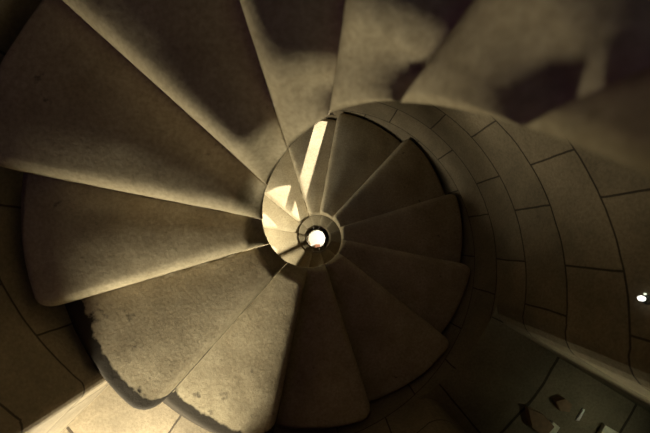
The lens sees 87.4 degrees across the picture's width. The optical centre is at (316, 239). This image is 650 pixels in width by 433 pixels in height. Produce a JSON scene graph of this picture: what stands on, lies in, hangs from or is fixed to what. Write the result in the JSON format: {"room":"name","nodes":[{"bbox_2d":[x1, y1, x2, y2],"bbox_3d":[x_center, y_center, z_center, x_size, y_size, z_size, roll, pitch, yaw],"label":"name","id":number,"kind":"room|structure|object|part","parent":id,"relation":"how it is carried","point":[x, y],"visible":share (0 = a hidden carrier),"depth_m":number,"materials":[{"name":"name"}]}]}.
{"room":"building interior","nodes":[
{"label":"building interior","id":0,"kind":"room"},
{"bbox_2d":[0,0,314,432],"bbox_3d":[-0.488,-0.035,3.176,0.956,9.752,1.912,0,90,0],"label":"wall","id":1,"kind":"structure","parent":0,"point":[43,358],"depth_m":1.06,"materials":[{"name":"stone"}]},
{"bbox_2d":[2,373,210,432],"bbox_3d":[-0.840,1.008,1.090,0.710,0.700,0.847,39,90,0],"label":"window","id":2,"kind":"structure","parent":1,"relation":"in","point":[93,406],"depth_m":1.44,"materials":[{"name":"stone"}]},
{"bbox_2d":[0,0,266,218],"bbox_3d":[-0.578,-0.246,1.000,0.533,0.246,0.808,-43,90,0],"label":"stone step","id":3,"kind":"structure","parent":1,"relation":"attached to","point":[73,108],"depth_m":0.88,"materials":[{"name":"stone"}]},
{"bbox_2d":[21,172,268,305],"bbox_3d":[-0.567,-0.033,1.157,0.783,0.194,0.511,0,90,0],"label":"stone step","id":4,"kind":"structure","parent":1,"relation":"attached to","point":[80,241],"depth_m":1.07,"materials":[{"name":"stone"}]},
{"bbox_2d":[62,0,287,184],"bbox_3d":[-0.390,-0.504,0.812,0.519,0.262,0.806,-13,90,0],"label":"stone step","id":5,"kind":"structure","parent":1,"relation":"attached to","point":[202,54],"depth_m":0.69,"materials":[{"name":"stone"}]},
{"bbox_2d":[65,244,286,409],"bbox_3d":[-0.486,0.336,1.320,0.810,0.226,0.528,-12,90,0],"label":"stone step","id":6,"kind":"structure","parent":1,"relation":"attached to","point":[144,338],"depth_m":1.21,"materials":[{"name":"stone"}]},
{"bbox_2d":[163,262,307,432],"bbox_3d":[-0.227,0.524,1.516,0.806,0.280,0.503,-44,90,0],"label":"stone step","id":7,"kind":"structure","parent":1,"relation":"attached to","point":[237,386],"depth_m":1.38,"materials":[{"name":"stone"}]},
{"bbox_2d":[233,195,300,233],"bbox_3d":[-0.585,-0.222,3.208,0.807,0.246,0.520,43,90,0],"label":"stone step","id":8,"kind":"structure","parent":1,"relation":"attached to","point":[275,217],"depth_m":3.09,"materials":[{"name":"stone"}]},
{"bbox_2d":[242,228,300,254],"bbox_3d":[-0.562,0.055,3.391,0.794,0.246,0.622,0,90,0],"label":"stone step","id":9,"kind":"structure","parent":1,"relation":"attached to","point":[280,241],"depth_m":3.27,"materials":[{"name":"stone"}]},
{"bbox_2d":[238,132,309,223],"bbox_3d":[-0.408,-0.500,3.024,0.566,0.246,0.814,-13,90,0],"label":"stone step","id":10,"kind":"structure","parent":1,"relation":"attached to","point":[283,188],"depth_m":2.91,"materials":[{"name":"stone"}]},
{"bbox_2d":[277,244,306,273],"bbox_3d":[-0.419,0.413,3.576,0.809,0.246,0.533,-21,90,0],"label":"stone step","id":11,"kind":"structure","parent":1,"relation":"attached to","point":[294,255],"depth_m":3.46,"materials":[{"name":"stone"}]},
{"bbox_2d":[240,0,345,147],"bbox_3d":[-0.032,-0.591,0.621,0.519,0.241,0.785,0,90,0],"label":"stone step","id":12,"kind":"structure","parent":1,"relation":"attached to","point":[296,42],"depth_m":0.52,"materials":[{"name":"stone"}]},
{"bbox_2d":[297,233,305,242],"bbox_3d":[-0.567,-0.045,5.599,0.785,0.246,0.552,0,90,0],"label":"stone step","id":13,"kind":"structure","parent":1,"relation":"attached to","point":[302,238],"depth_m":5.48,"materials":[{"name":"stone"}]},
{"bbox_2d":[296,220,307,234],"bbox_3d":[-0.570,-0.261,5.416,0.520,0.246,0.807,-42,90,0],"label":"stone step","id":14,"kind":"structure","parent":1,"relation":"attached to","point":[302,230],"depth_m":5.30,"materials":[{"name":"stone"}]},
{"bbox_2d":[301,241,308,248],"bbox_3d":[-0.486,0.337,5.783,0.807,0.247,0.520,-12,90,0],"label":"stone step","id":15,"kind":"structure","parent":1,"relation":"attached to","point":[305,244],"depth_m":5.66,"materials":[{"name":"stone"}]},
{"bbox_2d":[297,250,312,284],"bbox_3d":[-0.196,0.519,3.760,0.379,0.246,0.793,38,90,0],"label":"stone step","id":16,"kind":"structure","parent":1,"relation":"attached to","point":[305,261],"depth_m":3.64,"materials":[{"name":"stone"}]},
{"bbox_2d":[302,206,312,229],"bbox_3d":[-0.382,-0.511,5.231,0.520,0.246,0.807,-12,90,0],"label":"stone step","id":17,"kind":"structure","parent":1,"relation":"attached to","point":[307,223],"depth_m":5.11,"materials":[{"name":"stone"}]},
{"bbox_2d":[307,245,313,251],"bbox_3d":[-0.236,0.525,5.968,0.807,0.246,0.520,-42,90,0],"label":"stone step","id":18,"kind":"structure","parent":1,"relation":"attached to","point":[310,248],"depth_m":5.85,"materials":[{"name":"stone"}]},
{"bbox_2d":[288,119,336,216],"bbox_3d":[-0.026,-0.592,2.840,0.516,0.245,0.785,0,90,0],"label":"stone step","id":19,"kind":"structure","parent":1,"relation":"attached to","point":[310,153],"depth_m":2.72,"materials":[{"name":"stone"}]},
{"bbox_2d":[309,251,323,266],"bbox_3d":[-0.020,0.522,3.943,0.552,0.246,0.784,0,90,0],"label":"stone step","id":20,"kind":"structure","parent":1,"relation":"attached to","point":[316,259],"depth_m":3.83,"materials":[{"name":"stone"}]},
{"bbox_2d":[309,228,324,246],"bbox_3d":[-0.010,-0.035,8.052,2.612,0.001,2.612,0,90,0],"label":"floor","id":21,"kind":"structure","parent":0,"point":[316,237],"depth_m":8.05,"materials":[{"name":"stone"}]},
{"bbox_2d":[315,99,649,432],"bbox_3d":[0.468,-0.035,3.176,0.956,9.752,1.912,0,90,0],"label":"wall","id":22,"kind":"structure","parent":0,"point":[554,228],"depth_m":1.48,"materials":[{"name":"stone"}]},
{"bbox_2d":[310,215,320,226],"bbox_3d":[0.000,-0.592,5.048,0.552,0.246,0.785,0,90,0],"label":"stone step","id":23,"kind":"structure","parent":22,"relation":"attached to","point":[315,220],"depth_m":4.93,"materials":[{"name":"stone"}]},
{"bbox_2d":[275,264,369,429],"bbox_3d":[-0.003,0.521,1.727,0.534,0.281,0.784,0,90,0],"label":"stone step","id":24,"kind":"structure","parent":22,"relation":"attached to","point":[324,388],"depth_m":1.59,"materials":[{"name":"stone"}]},
{"bbox_2d":[319,215,331,228],"bbox_3d":[0.216,-0.595,4.863,0.807,0.247,0.520,-42,90,0],"label":"stone step","id":25,"kind":"structure","parent":22,"relation":"attached to","point":[324,221],"depth_m":4.75,"materials":[{"name":"stone"}]},
{"bbox_2d":[321,247,334,271],"bbox_3d":[0.362,0.441,4.127,0.520,0.246,0.807,-12,90,0],"label":"stone step","id":26,"kind":"structure","parent":22,"relation":"attached to","point":[327,255],"depth_m":4.01,"materials":[{"name":"stone"}]},
{"bbox_2d":[325,220,338,233],"bbox_3d":[0.466,-0.407,4.679,0.807,0.246,0.520,-12,90,0],"label":"stone step","id":27,"kind":"structure","parent":22,"relation":"attached to","point":[332,226],"depth_m":4.56,"materials":[{"name":"stone"}]},
{"bbox_2d":[329,110,336,115],"bbox_3d":[0.063,-1.054,2.215,0.179,0.930,0.154,0,90,0],"label":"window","id":28,"kind":"structure","parent":22,"relation":"in","point":[334,113],"depth_m":2.67,"materials":[{"name":"stone"}]},
{"bbox_2d":[326,240,340,254],"bbox_3d":[0.550,0.192,4.312,0.520,0.245,0.807,-42,90,0],"label":"stone step","id":29,"kind":"structure","parent":22,"relation":"attached to","point":[334,246],"depth_m":4.19,"materials":[{"name":"stone"}]},
{"bbox_2d":[329,230,340,242],"bbox_3d":[0.547,-0.025,4.495,0.784,0.247,0.552,0,90,0],"label":"stone step","id":30,"kind":"structure","parent":22,"relation":"attached to","point":[335,236],"depth_m":4.38,"materials":[{"name":"stone"}]},
{"bbox_2d":[320,113,400,218],"bbox_3d":[0.203,-0.607,2.656,0.812,0.246,0.556,-42,90,0],"label":"stone step","id":31,"kind":"structure","parent":22,"relation":"attached to","point":[359,148],"depth_m":2.54,"materials":[{"name":"stone"}]},
{"bbox_2d":[325,252,448,401],"bbox_3d":[0.392,0.427,1.919,0.570,0.246,0.814,-13,90,0],"label":"stone step","id":32,"kind":"structure","parent":22,"relation":"attached to","point":[392,346],"depth_m":1.80,"materials":[{"name":"stone"}]},
{"bbox_2d":[331,139,444,227],"bbox_3d":[0.466,-0.407,2.472,0.807,0.245,0.520,-12,90,0],"label":"stone step","id":33,"kind":"structure","parent":22,"relation":"attached to","point":[406,178],"depth_m":2.35,"materials":[{"name":"stone"}]},
{"bbox_2d":[339,194,461,262],"bbox_3d":[0.547,-0.039,2.287,0.785,0.247,0.525,0,90,0],"label":"stone step","id":34,"kind":"structure","parent":22,"relation":"attached to","point":[432,228],"depth_m":2.17,"materials":[{"name":"stone"}]},
{"bbox_2d":[329,0,473,112],"bbox_3d":[0.187,-0.606,0.454,0.519,0.187,0.806,45,90,0],"label":"stone step","id":35,"kind":"structure","parent":22,"relation":"attached to","point":[385,45],"depth_m":0.40,"materials":[{"name":"stone"}]},
{"bbox_2d":[338,240,469,332],"bbox_3d":[0.555,0.162,2.103,0.802,0.246,0.481,43,90,0],"label":"stone step","id":36,"kind":"structure","parent":22,"relation":"attached to","point":[433,289],"depth_m":1.99,"materials":[{"name":"stone"}]},
{"bbox_2d":[400,0,649,125],"bbox_3d":[0.459,-0.425,0.309,0.812,0.207,0.559,-12,90,0],"label":"stone step","id":37,"kind":"structure","parent":22,"relation":"attached to","point":[516,62],"depth_m":0.26,"materials":[{"name":"stone"}]},
{"bbox_2d":[416,301,649,432],"bbox_3d":[1.262,1.023,0.355,1.503,2.610,0.919,40,90,0],"label":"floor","id":38,"kind":"structure","parent":22,"relation":"in","point":[521,357],"depth_m":1.66,"materials":[{"name":"stone"}]},
{"bbox_2d":[524,405,553,432],"bbox_3d":[1.060,0.869,1.643,0.158,0.035,0.082,45,90,0],"label":"stone fragment","id":39,"kind":"object","parent":38,"relation":"on","point":[536,420],"visible":1,"depth_m":1.63,"materials":[{"name":"brown stone"}]},
{"bbox_2d":[550,421,559,432],"bbox_3d":[1.142,0.924,1.651,0.044,0.019,0.077,30,90,0],"label":"stone fragment","id":40,"kind":"object","parent":38,"relation":"on","point":[555,429],"visible":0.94,"depth_m":1.64,"materials":[{"name":"beige stone"}]},
{"bbox_2d":[552,396,571,411],"bbox_3d":[1.189,0.796,1.645,0.081,0.029,0.067,0,90,0],"label":"stone fragment","id":41,"kind":"object","parent":38,"relation":"on","point":[561,403],"visible":1,"depth_m":1.63,"materials":[{"name":"brown stone"}]},
{"bbox_2d":[575,408,584,420],"bbox_3d":[1.282,0.852,1.655,0.013,0.009,0.068,30,90,0],"label":"white sliver","id":42,"kind":"object","parent":38,"relation":"on","point":[581,412],"visible":1,"depth_m":1.65,"materials":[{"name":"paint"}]},
{"bbox_2d":[597,423,617,432],"bbox_3d":[1.409,0.959,1.650,0.096,0.020,0.096,30,90,0],"label":"stone fragment","id":43,"kind":"object","parent":38,"relation":"on","point":[603,428],"visible":1,"depth_m":1.64,"materials":[{"name":"beige stone"}]},
{"bbox_2d":[524,67,649,174],"bbox_3d":[0.546,-0.025,0.158,0.784,0.193,0.551,0,90,0],"label":"stone step","id":44,"kind":"structure","parent":22,"relation":"attached to","point":[612,121],"depth_m":0.19,"materials":[{"name":"stone"}]},
{"bbox_2d":[637,293,649,303],"bbox_3d":[0.911,0.163,0.950,0.028,0.026,0.030,12,90,0],"label":"wall lamp","id":45,"kind":"object","parent":22,"relation":"attached to","point":[645,299],"visible":1,"depth_m":0.95,"materials":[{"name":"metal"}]},
{"bbox_3d":[0.906,0.163,0.950,0.018,0.015,0.015,12,90,0],"label":"bulb","id":46,"kind":"part","parent":45,"relation":"part of","materials":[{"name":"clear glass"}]}
]}

